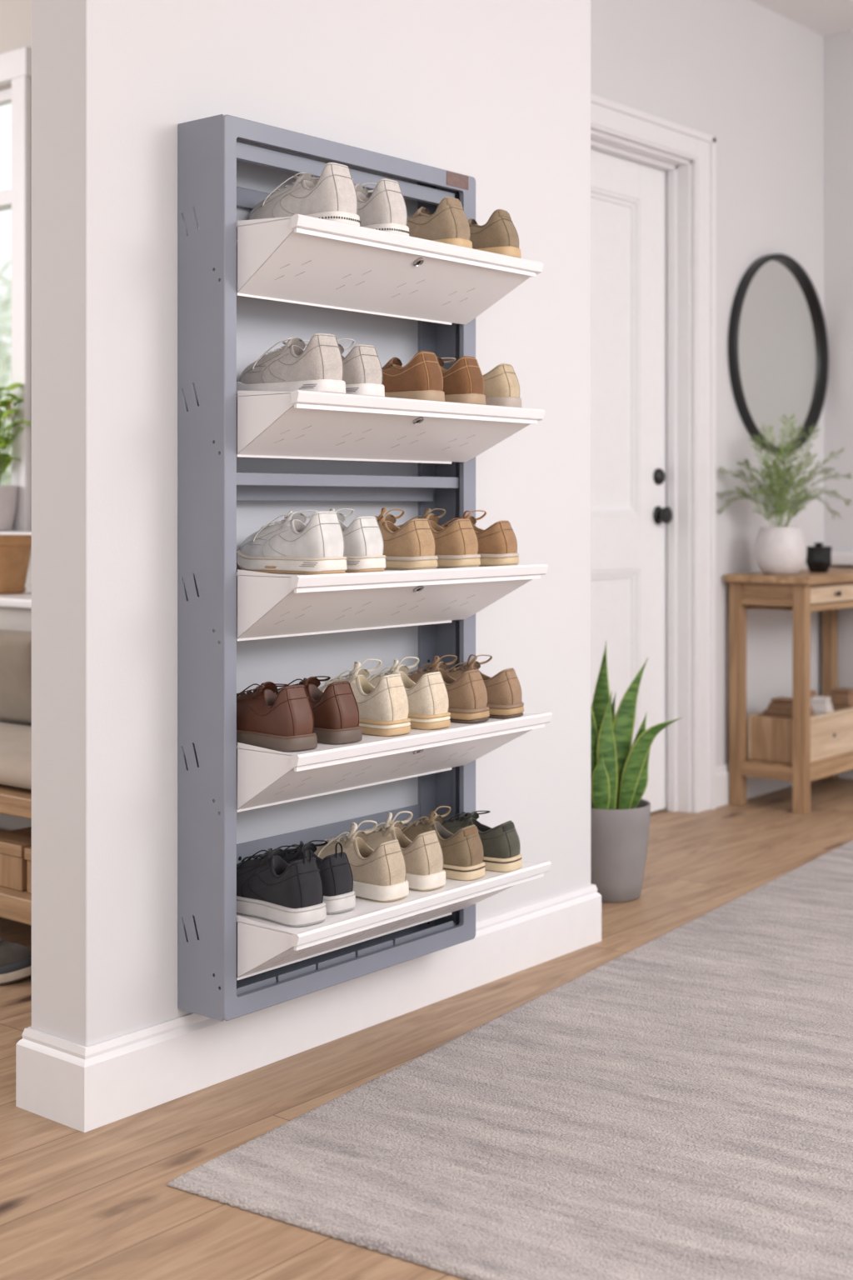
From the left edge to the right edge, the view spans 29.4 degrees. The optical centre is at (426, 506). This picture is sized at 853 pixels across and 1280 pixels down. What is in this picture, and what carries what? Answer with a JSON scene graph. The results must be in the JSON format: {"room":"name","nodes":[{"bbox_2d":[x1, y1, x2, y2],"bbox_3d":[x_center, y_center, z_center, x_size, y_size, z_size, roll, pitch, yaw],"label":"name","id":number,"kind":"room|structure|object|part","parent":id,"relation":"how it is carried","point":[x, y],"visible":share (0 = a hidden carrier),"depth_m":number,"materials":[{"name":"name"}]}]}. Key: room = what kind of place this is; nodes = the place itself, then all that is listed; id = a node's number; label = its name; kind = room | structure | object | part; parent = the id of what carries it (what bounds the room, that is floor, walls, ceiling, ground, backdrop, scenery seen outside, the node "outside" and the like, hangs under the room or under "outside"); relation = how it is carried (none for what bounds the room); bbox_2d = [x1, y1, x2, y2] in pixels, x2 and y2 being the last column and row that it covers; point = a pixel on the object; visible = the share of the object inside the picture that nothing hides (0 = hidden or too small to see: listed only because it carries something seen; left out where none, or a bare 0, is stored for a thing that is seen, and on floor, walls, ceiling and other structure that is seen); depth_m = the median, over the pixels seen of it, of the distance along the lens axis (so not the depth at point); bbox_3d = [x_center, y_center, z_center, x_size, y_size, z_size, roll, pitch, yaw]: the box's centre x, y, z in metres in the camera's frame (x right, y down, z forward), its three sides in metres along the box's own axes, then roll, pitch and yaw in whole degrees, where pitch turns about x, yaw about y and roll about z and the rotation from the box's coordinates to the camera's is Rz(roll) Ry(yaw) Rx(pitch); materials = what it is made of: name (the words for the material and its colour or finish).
{"room":"home entryway","nodes":[
{"label":"home entryway","id":0,"kind":"room"},
{"bbox_2d":[0,0,31,584],"bbox_3d":[-1.825,-0.375,5.482,4.199,2.750,0.119,0,0,40],"label":"wall","id":1,"kind":"structure","parent":0,"point":[15,15],"depth_m":4.92,"materials":[{"name":"paint"}]},
{"bbox_2d":[0,46,31,530],"bbox_3d":[-1.914,-0.640,5.510,1.965,1.460,0.110,0,0,40],"label":"window","id":2,"kind":"structure","parent":1,"relation":"in","point":[15,65],"depth_m":4.87,"materials":[{"name":"paint"}]},
{"bbox_3d":[-1.902,-0.608,5.533,1.815,1.355,0.004,0,0,40],"label":"glass pane","id":3,"kind":"part","parent":2,"relation":"part of","materials":[{"name":"white"}]},
{"bbox_2d":[0,530,31,534],"bbox_3d":[-1.962,0.089,5.433,2.450,0.032,0.190,0,0,40],"label":"trim","id":4,"kind":"structure","parent":1,"relation":"attached to","point":[20,532],"depth_m":4.67,"materials":[{"name":"paint"}]},
{"bbox_2d":[0,382,31,530],"bbox_3d":[-1.290,-0.149,4.848,0.267,0.443,0.140,0,0,-2],"label":"potted plant","id":5,"kind":"object","parent":4,"relation":"on","point":[8,493],"visible":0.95,"depth_m":4.84,"materials":[{"name":"green plant"}]},
{"bbox_3d":[-1.259,-0.198,4.845,0.056,0.300,0.015,0,0,40],"label":"stem","id":6,"kind":"part","parent":5,"relation":"part of","materials":[{"name":"green plant"}]},
{"bbox_3d":[-1.283,0.004,4.858,0.120,0.136,0.120,0,0,40],"label":"pot","id":7,"kind":"part","parent":5,"relation":"part of","materials":[{"name":"ceramic"}]},
{"bbox_3d":[-1.239,-0.163,4.863,0.093,0.233,0.010,0,0,-10],"label":"stem","id":8,"kind":"part","parent":5,"relation":"part of","materials":[{"name":"green plant"}]},
{"bbox_3d":[-1.248,-0.182,4.859,0.056,0.269,0.050,0,0,40],"label":"stem","id":9,"kind":"part","parent":5,"relation":"part of","materials":[{"name":"green plant"}]},
{"bbox_2d":[0,584,31,609],"bbox_3d":[-1.805,0.245,5.073,3.350,0.025,0.475,0,0,40],"label":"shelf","id":10,"kind":"structure","parent":1,"relation":"attached to","point":[23,600],"depth_m":4.16,"materials":[{"name":"paint"}]},
{"bbox_2d":[0,534,31,594],"bbox_3d":[-1.148,0.154,4.377,0.182,0.156,0.182,0,0,40],"label":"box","id":11,"kind":"object","parent":10,"relation":"on","point":[15,549],"visible":0.97,"depth_m":4.32,"materials":[{"name":"ceramic"}]},
{"bbox_2d":[289,689,313,734],"bbox_3d":[-0.209,0.340,2.696,0.024,0.077,0.043,0,0,44],"label":"heels","id":12,"kind":"structure","parent":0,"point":[302,712],"depth_m":2.69,"materials":[{"name":"leather"}]},
{"bbox_2d":[31,0,590,1046],"bbox_3d":[-0.141,-0.375,3.231,0.146,2.750,1.457,0,0,40],"label":"wall partition","id":13,"kind":"structure","parent":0,"point":[497,93],"depth_m":2.74,"materials":[{"name":"paint"}]},
{"bbox_2d":[178,114,552,1021],"bbox_3d":[-0.089,0.102,2.969,0.265,1.507,0.730,0,0,40],"label":"shoe rack","id":14,"kind":"object","parent":13,"relation":"attached to","point":[247,459],"visible":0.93,"depth_m":2.84,"materials":[{"name":"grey metal"}]},
{"bbox_3d":[-0.381,0.102,2.738,0.110,1.507,0.002,0,0,40],"label":"panel","id":15,"kind":"part","parent":14,"relation":"part of","materials":[{"name":"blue metal"}]},
{"bbox_3d":[-0.202,-0.545,3.022,0.012,0.034,0.594,0,0,40],"label":"rail","id":16,"kind":"part","parent":14,"relation":"part of","materials":[{"name":"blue metal"}]},
{"bbox_2d":[236,681,317,751],"bbox_3d":[-0.281,0.349,2.767,0.237,0.107,0.090,0,0,44],"label":"leather shoe","id":17,"kind":"object","parent":14,"relation":"on","point":[284,722],"visible":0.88,"depth_m":2.70,"materials":[{"name":"leather"}]},
{"bbox_2d":[236,845,326,927],"bbox_3d":[-0.268,0.630,2.774,0.237,0.125,0.096,0,0,44],"label":"sneaker","id":18,"kind":"object","parent":14,"relation":"on","point":[269,888],"visible":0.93,"depth_m":2.71,"materials":[{"name":"fabric"}]},
{"bbox_2d":[236,333,345,394],"bbox_3d":[-0.238,-0.238,2.804,0.235,0.106,0.092,0,0,42],"label":"sneaker","id":19,"kind":"object","parent":14,"relation":"on","point":[318,367],"visible":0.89,"depth_m":2.75,"materials":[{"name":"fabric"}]},
{"bbox_2d":[236,510,347,574],"bbox_3d":[-0.238,0.060,2.804,0.095,0.108,0.236,0,0,-45],"label":"sneaker","id":20,"kind":"object","parent":14,"relation":"on","point":[290,547],"visible":1,"depth_m":2.75,"materials":[{"name":"leather"}]},
{"bbox_2d":[248,162,360,225],"bbox_3d":[-0.219,-0.526,2.829,0.241,0.114,0.098,0,0,39],"label":"sneaker","id":21,"kind":"object","parent":14,"relation":"on","point":[333,197],"visible":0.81,"depth_m":2.77,"materials":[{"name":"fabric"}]},
{"bbox_3d":[-0.219,-0.005,3.013,0.002,1.220,0.629,0,0,40],"label":"panel","id":22,"kind":"part","parent":14,"relation":"part of","materials":[{"name":"grey metal"}]},
{"bbox_3d":[-0.204,0.724,3.023,0.006,0.257,0.594,0,0,40],"label":"rail","id":23,"kind":"part","parent":14,"relation":"part of","materials":[{"name":"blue metal"}]},
{"bbox_2d":[275,675,362,744],"bbox_3d":[-0.215,0.349,2.844,0.237,0.107,0.090,0,0,40],"label":"leather shoe","id":24,"kind":"object","parent":14,"relation":"on","point":[336,712],"visible":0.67,"depth_m":2.77,"materials":[{"name":"leather"}]},
{"bbox_2d":[283,840,355,914],"bbox_3d":[-0.221,0.634,2.847,0.225,0.117,0.089,0,0,41],"label":"sneaker","id":25,"kind":"object","parent":14,"relation":"on","point":[339,896],"visible":0.52,"depth_m":2.78,"materials":[{"name":"fabric"}]},
{"bbox_3d":[-0.166,-0.651,3.001,0.106,0.002,0.677,0,0,40],"label":"panel","id":26,"kind":"part","parent":14,"relation":"part of","materials":[{"name":"blue metal"}]},
{"bbox_3d":[-0.186,-0.029,3.011,0.026,0.038,0.598,0,0,40],"label":"rail","id":27,"kind":"part","parent":14,"relation":"part of","materials":[{"name":"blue metal"}]},
{"bbox_2d":[305,508,386,572],"bbox_3d":[-0.173,0.058,2.892,0.236,0.111,0.091,0,0,36],"label":"sneaker","id":28,"kind":"object","parent":14,"relation":"on","point":[363,539],"visible":0.4,"depth_m":2.81,"materials":[{"name":"leather"}]},
{"bbox_3d":[-0.143,-0.602,2.970,0.014,0.028,0.606,0,0,40],"label":"rail","id":29,"kind":"part","parent":14,"relation":"part of","materials":[{"name":"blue metal"}]},
{"bbox_3d":[-0.138,0.833,2.969,0.009,0.041,0.613,0,0,40],"label":"rail","id":30,"kind":"part","parent":14,"relation":"part of","materials":[{"name":"blue metal"}]},
{"bbox_3d":[-0.144,-0.047,2.970,0.022,0.022,0.633,0,0,40],"label":"rail","id":31,"kind":"part","parent":14,"relation":"part of","materials":[{"name":"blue metal"}]},
{"bbox_3d":[-0.122,0.102,2.964,0.010,1.507,0.680,0,0,40],"label":"frame","id":32,"kind":"part","parent":14,"relation":"part of","materials":[{"name":"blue metal"}]},
{"bbox_2d":[328,333,384,396],"bbox_3d":[-0.177,-0.244,2.887,0.235,0.118,0.090,0,0,40],"label":"sneaker","id":33,"kind":"object","parent":14,"relation":"on","point":[362,370],"visible":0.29,"depth_m":2.81,"materials":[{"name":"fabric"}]},
{"bbox_2d":[314,820,409,902],"bbox_3d":[-0.138,0.627,2.931,0.237,0.130,0.090,0,0,41],"label":"sneaker","id":34,"kind":"object","parent":14,"relation":"on","point":[379,874],"visible":0.79,"depth_m":2.87,"materials":[{"name":"fabric"}]},
{"bbox_2d":[319,659,411,736],"bbox_3d":[-0.134,0.339,2.937,0.236,0.128,0.089,0,0,41],"label":"shoe","id":35,"kind":"object","parent":14,"relation":"on","point":[383,709],"visible":0.69,"depth_m":2.87,"materials":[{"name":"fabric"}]},
{"bbox_2d":[352,178,410,235],"bbox_3d":[-0.136,-0.527,2.939,0.237,0.116,0.090,0,0,38],"label":"sneaker","id":36,"kind":"object","parent":14,"relation":"on","point":[385,210],"visible":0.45,"depth_m":2.87,"materials":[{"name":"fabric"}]},
{"bbox_2d":[236,214,544,324],"bbox_3d":[-0.084,-0.415,2.960,0.245,0.125,0.678,0,0,40],"label":"shelf","id":37,"kind":"object","parent":14,"relation":"attached to","point":[297,268],"depth_m":2.89,"materials":[{"name":"white wood"}]},
{"bbox_2d":[236,390,544,464],"bbox_3d":[-0.082,-0.139,2.962,0.245,0.111,0.683,0,0,40],"label":"shelf","id":38,"kind":"object","parent":14,"relation":"attached to","point":[297,427],"depth_m":2.86,"materials":[{"name":"white wood"}]},
{"bbox_2d":[236,564,548,640],"bbox_3d":[-0.079,0.165,2.966,0.245,0.120,0.694,0,0,40],"label":"shelf","id":39,"kind":"object","parent":14,"relation":"attached to","point":[271,607],"depth_m":2.86,"materials":[{"name":"white wood"}]},
{"bbox_2d":[236,860,551,979],"bbox_3d":[-0.076,0.738,2.970,0.245,0.108,0.704,0,0,40],"label":"shelf","id":40,"kind":"object","parent":14,"relation":"attached to","point":[262,945],"depth_m":2.81,"materials":[{"name":"white wood"}]},
{"bbox_2d":[236,711,552,812],"bbox_3d":[-0.074,0.453,2.971,0.245,0.117,0.708,0,0,40],"label":"shelf","id":41,"kind":"object","parent":14,"relation":"attached to","point":[266,777],"depth_m":2.84,"materials":[{"name":"white wood"}]},
{"bbox_2d":[362,810,445,890],"bbox_3d":[-0.071,0.626,3.012,0.237,0.132,0.089,0,0,37],"label":"sneaker","id":42,"kind":"object","parent":14,"relation":"on","point":[423,857],"visible":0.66,"depth_m":2.95,"materials":[{"name":"fabric"}]},
{"bbox_2d":[375,507,438,569],"bbox_3d":[-0.087,0.058,2.990,0.236,0.112,0.091,0,0,40],"label":"shoe","id":43,"kind":"object","parent":14,"relation":"on","point":[412,546],"visible":0.62,"depth_m":2.92,"materials":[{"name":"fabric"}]},
{"bbox_2d":[366,656,450,729],"bbox_3d":[-0.060,0.341,3.022,0.236,0.124,0.089,0,0,33],"label":"shoe","id":44,"kind":"object","parent":14,"relation":"on","point":[428,702],"visible":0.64,"depth_m":2.95,"materials":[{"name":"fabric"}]},
{"bbox_2d":[381,350,444,401],"bbox_3d":[-0.073,-0.233,3.006,0.235,0.096,0.090,0,0,35],"label":"shoe","id":45,"kind":"object","parent":14,"relation":"on","point":[422,378],"visible":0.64,"depth_m":2.94,"materials":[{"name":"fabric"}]},
{"bbox_2d":[396,508,480,568],"bbox_3d":[-0.005,0.058,3.083,0.236,0.111,0.091,0,0,31],"label":"shoe","id":46,"kind":"object","parent":14,"relation":"on","point":[457,545],"visible":0.44,"depth_m":3.01,"materials":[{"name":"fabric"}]},
{"bbox_2d":[406,196,472,248],"bbox_3d":[-0.021,-0.521,3.072,0.235,0.104,0.090,0,0,35],"label":"loafer","id":47,"kind":"object","parent":14,"relation":"on","point":[449,224],"visible":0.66,"depth_m":3.00,"materials":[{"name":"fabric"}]},
{"bbox_2d":[400,805,485,880],"bbox_3d":[0.004,0.631,3.093,0.235,0.122,0.085,0,0,34],"label":"shoe","id":48,"kind":"object","parent":14,"relation":"on","point":[462,851],"visible":0.67,"depth_m":3.03,"materials":[{"name":"fabric"}]},
{"bbox_3d":[0.052,0.102,3.261,0.110,1.507,0.002,0,0,40],"label":"panel","id":49,"kind":"part","parent":14,"relation":"part of","materials":[{"name":"blue metal"}]},
{"bbox_2d":[406,655,489,723],"bbox_3d":[0.012,0.342,3.102,0.236,0.121,0.086,0,0,34],"label":"shoe","id":50,"kind":"object","parent":14,"relation":"on","point":[467,694],"visible":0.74,"depth_m":3.04,"materials":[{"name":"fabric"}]},
{"bbox_2d":[436,355,485,404],"bbox_3d":[0.003,-0.235,3.091,0.235,0.099,0.090,0,0,34],"label":"shoe","id":51,"kind":"object","parent":14,"relation":"on","point":[463,382],"visible":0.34,"depth_m":3.02,"materials":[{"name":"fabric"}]},
{"bbox_2d":[440,510,519,566],"bbox_3d":[0.068,0.060,3.154,0.236,0.107,0.088,0,0,30],"label":"shoe","id":52,"kind":"object","parent":14,"relation":"on","point":[497,543],"visible":0.37,"depth_m":3.09,"materials":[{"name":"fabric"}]},
{"bbox_2d":[440,810,522,872],"bbox_3d":[0.072,0.641,3.155,0.235,0.103,0.085,0,0,29],"label":"shoe","id":53,"kind":"object","parent":14,"relation":"on","point":[501,843],"visible":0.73,"depth_m":3.10,"materials":[{"name":"fabric"}]},
{"bbox_2d":[445,654,524,719],"bbox_3d":[0.075,0.344,3.158,0.236,0.118,0.086,0,0,28],"label":"shoe","id":54,"kind":"object","parent":14,"relation":"on","point":[503,689],"visible":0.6,"depth_m":3.10,"materials":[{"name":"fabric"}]},
{"bbox_2d":[468,209,521,258],"bbox_3d":[0.070,-0.518,3.155,0.235,0.098,0.087,0,0,29],"label":"loafer","id":55,"kind":"object","parent":14,"relation":"on","point":[499,235],"visible":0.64,"depth_m":3.09,"materials":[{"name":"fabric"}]},
{"bbox_2d":[482,363,522,407],"bbox_3d":[0.073,-0.229,3.158,0.235,0.088,0.087,0,0,29],"label":"shoe","id":56,"kind":"object","parent":14,"relation":"on","point":[502,387],"visible":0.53,"depth_m":3.09,"materials":[{"name":"fabric"}]},
{"bbox_2d":[335,685,358,726],"bbox_3d":[-0.136,0.342,2.780,0.024,0.074,0.043,0,0,40],"label":"heels","id":57,"kind":"structure","parent":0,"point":[347,704],"depth_m":2.77,"materials":[{"name":"leather"}]},
{"bbox_2d":[389,678,408,719],"bbox_3d":[-0.050,0.340,2.874,0.019,0.076,0.043,0,0,38],"label":"heels","id":58,"kind":"structure","parent":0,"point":[400,702],"depth_m":2.87,"materials":[{"name":"fabric"}]},
{"bbox_2d":[0,777,852,1279],"bbox_3d":[-0.751,1.025,2.072,10.200,0.050,9.235,0,0,40],"label":"floor","id":59,"kind":"structure","parent":0,"point":[98,1203],"depth_m":2.66,"materials":[{"name":"brown wood"}]},
{"bbox_2d":[0,784,31,925],"bbox_3d":[-1.538,0.806,4.274,2.580,0.388,0.435,0,0,40],"label":"bench","id":60,"kind":"object","parent":59,"relation":"on","point":[15,905],"visible":0.02,"depth_m":3.46,"materials":[{"name":"brown wood"}]},
{"bbox_2d":[0,721,31,789],"bbox_3d":[-0.976,0.575,3.809,1.036,0.073,0.412,0,0,40],"label":"seat cushion","id":61,"kind":"object","parent":60,"relation":"on","point":[15,739],"visible":0.27,"depth_m":3.54,"materials":[{"name":"beige fabric"}]},
{"bbox_2d":[0,629,31,722],"bbox_3d":[-1.073,0.420,4.083,0.398,0.227,0.121,0,0,37],"label":"throw pillow","id":62,"kind":"object","parent":61,"relation":"on","point":[15,646],"visible":0.53,"depth_m":3.98,"materials":[{"name":"brown fabric"}]},
{"bbox_2d":[0,826,31,891],"bbox_3d":[-0.878,0.778,3.605,0.160,0.100,0.165,0,0,40],"label":"wooden box","id":63,"kind":"object","parent":60,"relation":"on","point":[13,866],"visible":0.37,"depth_m":3.52,"materials":[{"name":"brown wood"}]},
{"bbox_3d":[-0.878,0.741,3.605,0.160,0.026,0.165,0,0,40],"label":"lid","id":64,"kind":"part","parent":63,"relation":"part of","materials":[{"name":"brown wood"}]},
{"bbox_2d":[0,828,31,925],"bbox_3d":[-1.543,0.855,4.285,2.560,0.054,0.425,0,0,40],"label":"shelf","id":65,"kind":"object","parent":60,"relation":"attached to","point":[15,905],"depth_m":3.46,"materials":[{"name":"brown wood"}]},
{"bbox_2d":[24,846,31,893],"bbox_3d":[-0.754,0.779,3.502,0.146,0.098,0.165,0,0,40],"label":"wooden box","id":66,"kind":"object","parent":60,"relation":"on","point":[27,851],"visible":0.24,"depth_m":3.48,"materials":[{"name":"brown wood"}]},
{"bbox_3d":[-0.754,0.743,3.502,0.146,0.026,0.165,0,0,40],"label":"lid","id":67,"kind":"part","parent":66,"relation":"part of","materials":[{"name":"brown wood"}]},
{"bbox_2d":[0,606,31,830],"bbox_3d":[-1.855,0.629,5.029,3.330,0.741,0.295,0,0,40],"label":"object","id":68,"kind":"structure","parent":59,"relation":"on","point":[11,618],"depth_m":4.18,"materials":[{"name":"paint"}]},
{"bbox_2d":[0,939,31,984],"bbox_3d":[-0.973,0.949,3.453,0.302,0.102,0.119,0,0,1],"label":"sneaker","id":69,"kind":"object","parent":59,"relation":"on","point":[15,959],"visible":0.79,"depth_m":3.41,"materials":[{"name":"fabric"}]},
{"bbox_2d":[15,884,601,1132],"bbox_3d":[-0.312,0.935,3.373,0.624,0.130,1.490,0,0,40],"label":"baseboard","id":70,"kind":"structure","parent":59,"relation":"on","point":[80,1087],"depth_m":2.91,"materials":[{"name":"paint"}]},
{"bbox_2d":[166,840,852,1279],"bbox_3d":[1.250,0.994,3.256,1.754,0.011,3.254,0,0,34],"label":"area rug","id":71,"kind":"object","parent":59,"relation":"on","point":[680,1107],"visible":1,"depth_m":2.57,"materials":[{"name":"grey carpet"}]},
{"bbox_2d":[590,640,682,902],"bbox_3d":[0.492,0.672,4.161,0.259,0.655,0.206,0,0,40],"label":"snake plant","id":72,"kind":"object","parent":59,"relation":"on","point":[620,818],"visible":0.71,"depth_m":4.14,"materials":[{"name":"green plant"}]},
{"bbox_3d":[0.472,0.879,4.178,0.206,0.241,0.206,0,0,40],"label":"pot","id":73,"kind":"part","parent":72,"relation":"part of","materials":[{"name":"grey ceramic"}]},
{"bbox_2d":[725,567,852,814],"bbox_3d":[1.362,0.613,5.648,0.311,0.774,0.770,0,0,40],"label":"console table","id":74,"kind":"object","parent":59,"relation":"on","point":[804,592],"visible":0.92,"depth_m":5.41,"materials":[{"name":"brown wood"}]},
{"bbox_3d":[1.046,0.626,5.467,0.044,0.748,0.044,0,0,40],"label":"leg","id":75,"kind":"part","parent":74,"relation":"part of","materials":[{"name":"brown wood"}]},
{"bbox_3d":[1.133,0.877,5.389,0.189,0.046,0.024,0,0,40],"label":"rail","id":76,"kind":"part","parent":74,"relation":"part of","materials":[{"name":"brown wood"}]},
{"bbox_3d":[1.132,0.316,5.388,0.189,0.025,0.024,0,0,40],"label":"rail","id":77,"kind":"part","parent":74,"relation":"part of","materials":[{"name":"brown wood"}]},
{"bbox_2d":[755,526,807,574],"bbox_3d":[1.183,0.146,5.433,0.170,0.157,0.170,0,0,40],"label":"pot","id":78,"kind":"object","parent":74,"relation":"on","point":[778,550],"depth_m":5.37,"materials":[{"name":"ceramic"}]},
{"bbox_2d":[716,414,852,574],"bbox_3d":[1.183,-0.045,5.413,0.481,0.539,0.209,0,0,-1],"label":"potted fern","id":79,"kind":"object","parent":74,"relation":"on","point":[780,550],"visible":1,"depth_m":5.40,"materials":[{"name":"plant"}]},
{"bbox_2d":[744,751,852,766],"bbox_3d":[1.357,0.861,5.660,0.219,0.018,0.688,0,0,40],"label":"shelf","id":80,"kind":"object","parent":74,"relation":"attached to","point":[747,762],"depth_m":5.43,"materials":[{"name":"brown wood"}]},
{"bbox_3d":[1.353,0.340,5.663,0.207,0.006,0.650,0,0,40],"label":"drawer","id":81,"kind":"part","parent":74,"relation":"part of","materials":[{"name":"brown wood"}]},
{"bbox_2d":[747,707,852,764],"bbox_3d":[1.353,0.775,5.648,0.204,0.151,0.620,0,0,40],"label":"wooden crate","id":82,"kind":"object","parent":74,"relation":"on","point":[769,738],"visible":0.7,"depth_m":5.45,"materials":[{"name":"brown wood"}]},
{"bbox_2d":[761,696,814,719],"bbox_3d":[1.226,0.689,5.497,0.150,0.083,0.154,0,0,40],"label":"folded cloth","id":83,"kind":"object","parent":82,"relation":"in","point":[782,707],"visible":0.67,"depth_m":5.46,"materials":[{"name":"brown fabric"}]},
{"bbox_2d":[810,690,817,698],"bbox_3d":[1.330,0.683,5.686,0.055,0.093,0.166,0,0,37],"label":"folded cloth","id":84,"kind":"object","parent":82,"relation":"in","point":[813,692],"visible":0.11,"depth_m":5.69,"materials":[{"name":"brown fabric"}]},
{"bbox_2d":[810,695,834,714],"bbox_3d":[1.353,0.692,5.592,0.085,0.075,0.109,0,0,28],"label":"folded cloth","id":85,"kind":"object","parent":82,"relation":"in","point":[820,704],"visible":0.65,"depth_m":5.56,"materials":[{"name":"white fabric"}]},
{"bbox_2d":[825,687,852,710],"bbox_3d":[1.481,0.689,5.782,0.125,0.082,0.178,0,0,40],"label":"folded cloth","id":86,"kind":"object","parent":82,"relation":"in","point":[841,697],"visible":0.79,"depth_m":5.74,"materials":[{"name":"brown fabric"}]},
{"bbox_3d":[1.226,0.626,5.318,0.044,0.748,0.044,0,0,40],"label":"leg","id":87,"kind":"part","parent":74,"relation":"part of","materials":[{"name":"brown wood"}]},
{"bbox_2d":[805,542,832,572],"bbox_3d":[1.349,0.174,5.596,0.087,0.103,0.087,0,0,-28],"label":"candle jar","id":88,"kind":"object","parent":74,"relation":"on","point":[818,557],"visible":0.96,"depth_m":5.56,"materials":[{"name":"black glass"}]},
{"bbox_3d":[1.349,0.132,5.596,0.084,0.019,0.084,0,0,40],"label":"lid","id":89,"kind":"part","parent":88,"relation":"part of","materials":[{"name":"black metal"}]},
{"bbox_3d":[1.489,0.626,6.002,0.044,0.748,0.044,0,0,40],"label":"leg","id":90,"kind":"part","parent":74,"relation":"part of","materials":[{"name":"brown wood"}]},
{"bbox_3d":[1.452,0.877,5.582,0.024,0.046,0.650,0,0,40],"label":"rail","id":91,"kind":"part","parent":74,"relation":"part of","materials":[{"name":"brown wood"}]},
{"bbox_3d":[1.452,0.257,5.582,0.020,0.010,0.650,0,0,40],"label":"rail","id":92,"kind":"part","parent":74,"relation":"part of","materials":[{"name":"brown wood"}]},
{"bbox_3d":[1.452,0.335,5.582,0.020,0.021,0.650,0,0,40],"label":"rail","id":93,"kind":"part","parent":74,"relation":"part of","materials":[{"name":"brown wood"}]},
{"bbox_3d":[1.356,0.292,5.462,0.020,0.055,0.335,0,0,40],"label":"drawer","id":94,"kind":"part","parent":74,"relation":"part of","materials":[{"name":"brown wood"}]},
{"bbox_3d":[1.383,0.292,5.463,0.020,0.018,0.018,0,0,40],"label":"knob","id":95,"kind":"part","parent":74,"relation":"part of","materials":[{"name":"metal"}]},
{"bbox_2d":[424,355,442,389],"bbox_3d":[0.012,-0.242,2.946,0.019,0.069,0.044,0,0,35],"label":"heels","id":96,"kind":"structure","parent":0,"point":[435,376],"depth_m":2.94,"materials":[{"name":"fabric"}]},
{"bbox_2d":[430,675,448,713],"bbox_3d":[0.022,0.342,2.958,0.019,0.071,0.043,0,0,37],"label":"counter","id":97,"kind":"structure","parent":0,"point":[440,694],"depth_m":2.95,"materials":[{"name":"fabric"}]},
{"bbox_2d":[450,205,469,239],"bbox_3d":[0.061,-0.530,3.014,0.025,0.077,0.044,0,0,35],"label":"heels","id":98,"kind":"structure","parent":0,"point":[462,225],"depth_m":3.01,"materials":[{"name":"fabric"}]},
{"bbox_2d":[466,360,484,393],"bbox_3d":[0.090,-0.242,3.034,0.019,0.068,0.044,0,0,34],"label":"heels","id":99,"kind":"structure","parent":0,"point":[477,385],"depth_m":3.03,"materials":[{"name":"fabric"}]},
{"bbox_2d":[470,673,487,707],"bbox_3d":[0.098,0.344,3.043,0.019,0.067,0.041,0,0,34],"label":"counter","id":100,"kind":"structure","parent":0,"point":[479,687],"depth_m":3.04,"materials":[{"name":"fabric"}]},
{"bbox_2d":[507,671,522,703],"bbox_3d":[0.168,0.346,3.111,0.019,0.064,0.041,0,0,28],"label":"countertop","id":101,"kind":"structure","parent":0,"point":[515,684],"depth_m":3.10,"materials":[{"name":"fabric"}]},
{"bbox_2d":[590,0,824,813],"bbox_3d":[0.678,-0.375,5.191,0.130,2.750,2.606,0,0,40],"label":"wall","id":102,"kind":"structure","parent":0,"point":[743,74],"depth_m":5.57,"materials":[{"name":"paint"}]},
{"bbox_2d":[590,147,672,812],"bbox_3d":[0.526,-0.061,5.029,0.086,2.106,0.842,0,0,40],"label":"door","id":103,"kind":"structure","parent":102,"relation":"in","point":[631,515],"depth_m":5.21,"materials":[{"name":"paint"}]},
{"bbox_3d":[0.772,0.028,5.295,0.046,0.060,0.060,0,0,40],"label":"knob","id":104,"kind":"part","parent":103,"relation":"part of","materials":[{"name":"black metal"}]},
{"bbox_2d":[590,93,716,813],"bbox_3d":[0.548,-0.111,5.019,0.170,2.222,1.081,0,0,40],"label":"trim","id":105,"kind":"structure","parent":102,"relation":"attached to","point":[608,117],"depth_m":5.33,"materials":[{"name":"paint"}]},
{"bbox_2d":[716,764,792,807],"bbox_3d":[0.700,0.935,5.103,0.016,0.130,2.435,0,0,40],"label":"baseboard","id":106,"kind":"structure","parent":102,"relation":"attached to","point":[756,787],"depth_m":5.58,"materials":[{"name":"paint"}]},
{"bbox_2d":[728,253,829,453],"bbox_3d":[1.254,-0.540,5.760,0.031,0.704,0.704,0,0,40],"label":"wall mirror","id":107,"kind":"object","parent":102,"relation":"attached to","point":[778,348],"visible":0.94,"depth_m":5.76,"materials":[{"name":"black metal"}]},
{"bbox_2d":[751,0,852,36],"bbox_3d":[-0.751,-1.775,2.072,10.200,0.050,9.235,0,0,40],"label":"ceiling","id":108,"kind":"structure","parent":0,"point":[824,17],"depth_m":5.77,"materials":[{"name":"paint"}]},
{"bbox_2d":[825,30,852,688],"bbox_3d":[3.802,-0.375,4.220,5.921,2.750,0.120,0,0,40],"label":"wall","id":109,"kind":"structure","parent":0,"point":[838,47],"depth_m":6.02,"materials":[{"name":"paint"}]},
{"bbox_2d":[831,551,852,565],"bbox_3d":[2.062,0.192,5.543,1.490,0.047,0.059,0,0,40],"label":"trim","id":110,"kind":"structure","parent":109,"relation":"attached to","point":[837,558],"depth_m":5.95,"materials":[{"name":"paint"}]},
{"bbox_2d":[838,769,852,779],"bbox_3d":[3.720,0.935,4.199,5.821,0.130,0.016,0,0,40],"label":"baseboard","id":111,"kind":"structure","parent":109,"relation":"attached to","point":[847,774],"depth_m":5.99,"materials":[{"name":"paint"}]}
]}

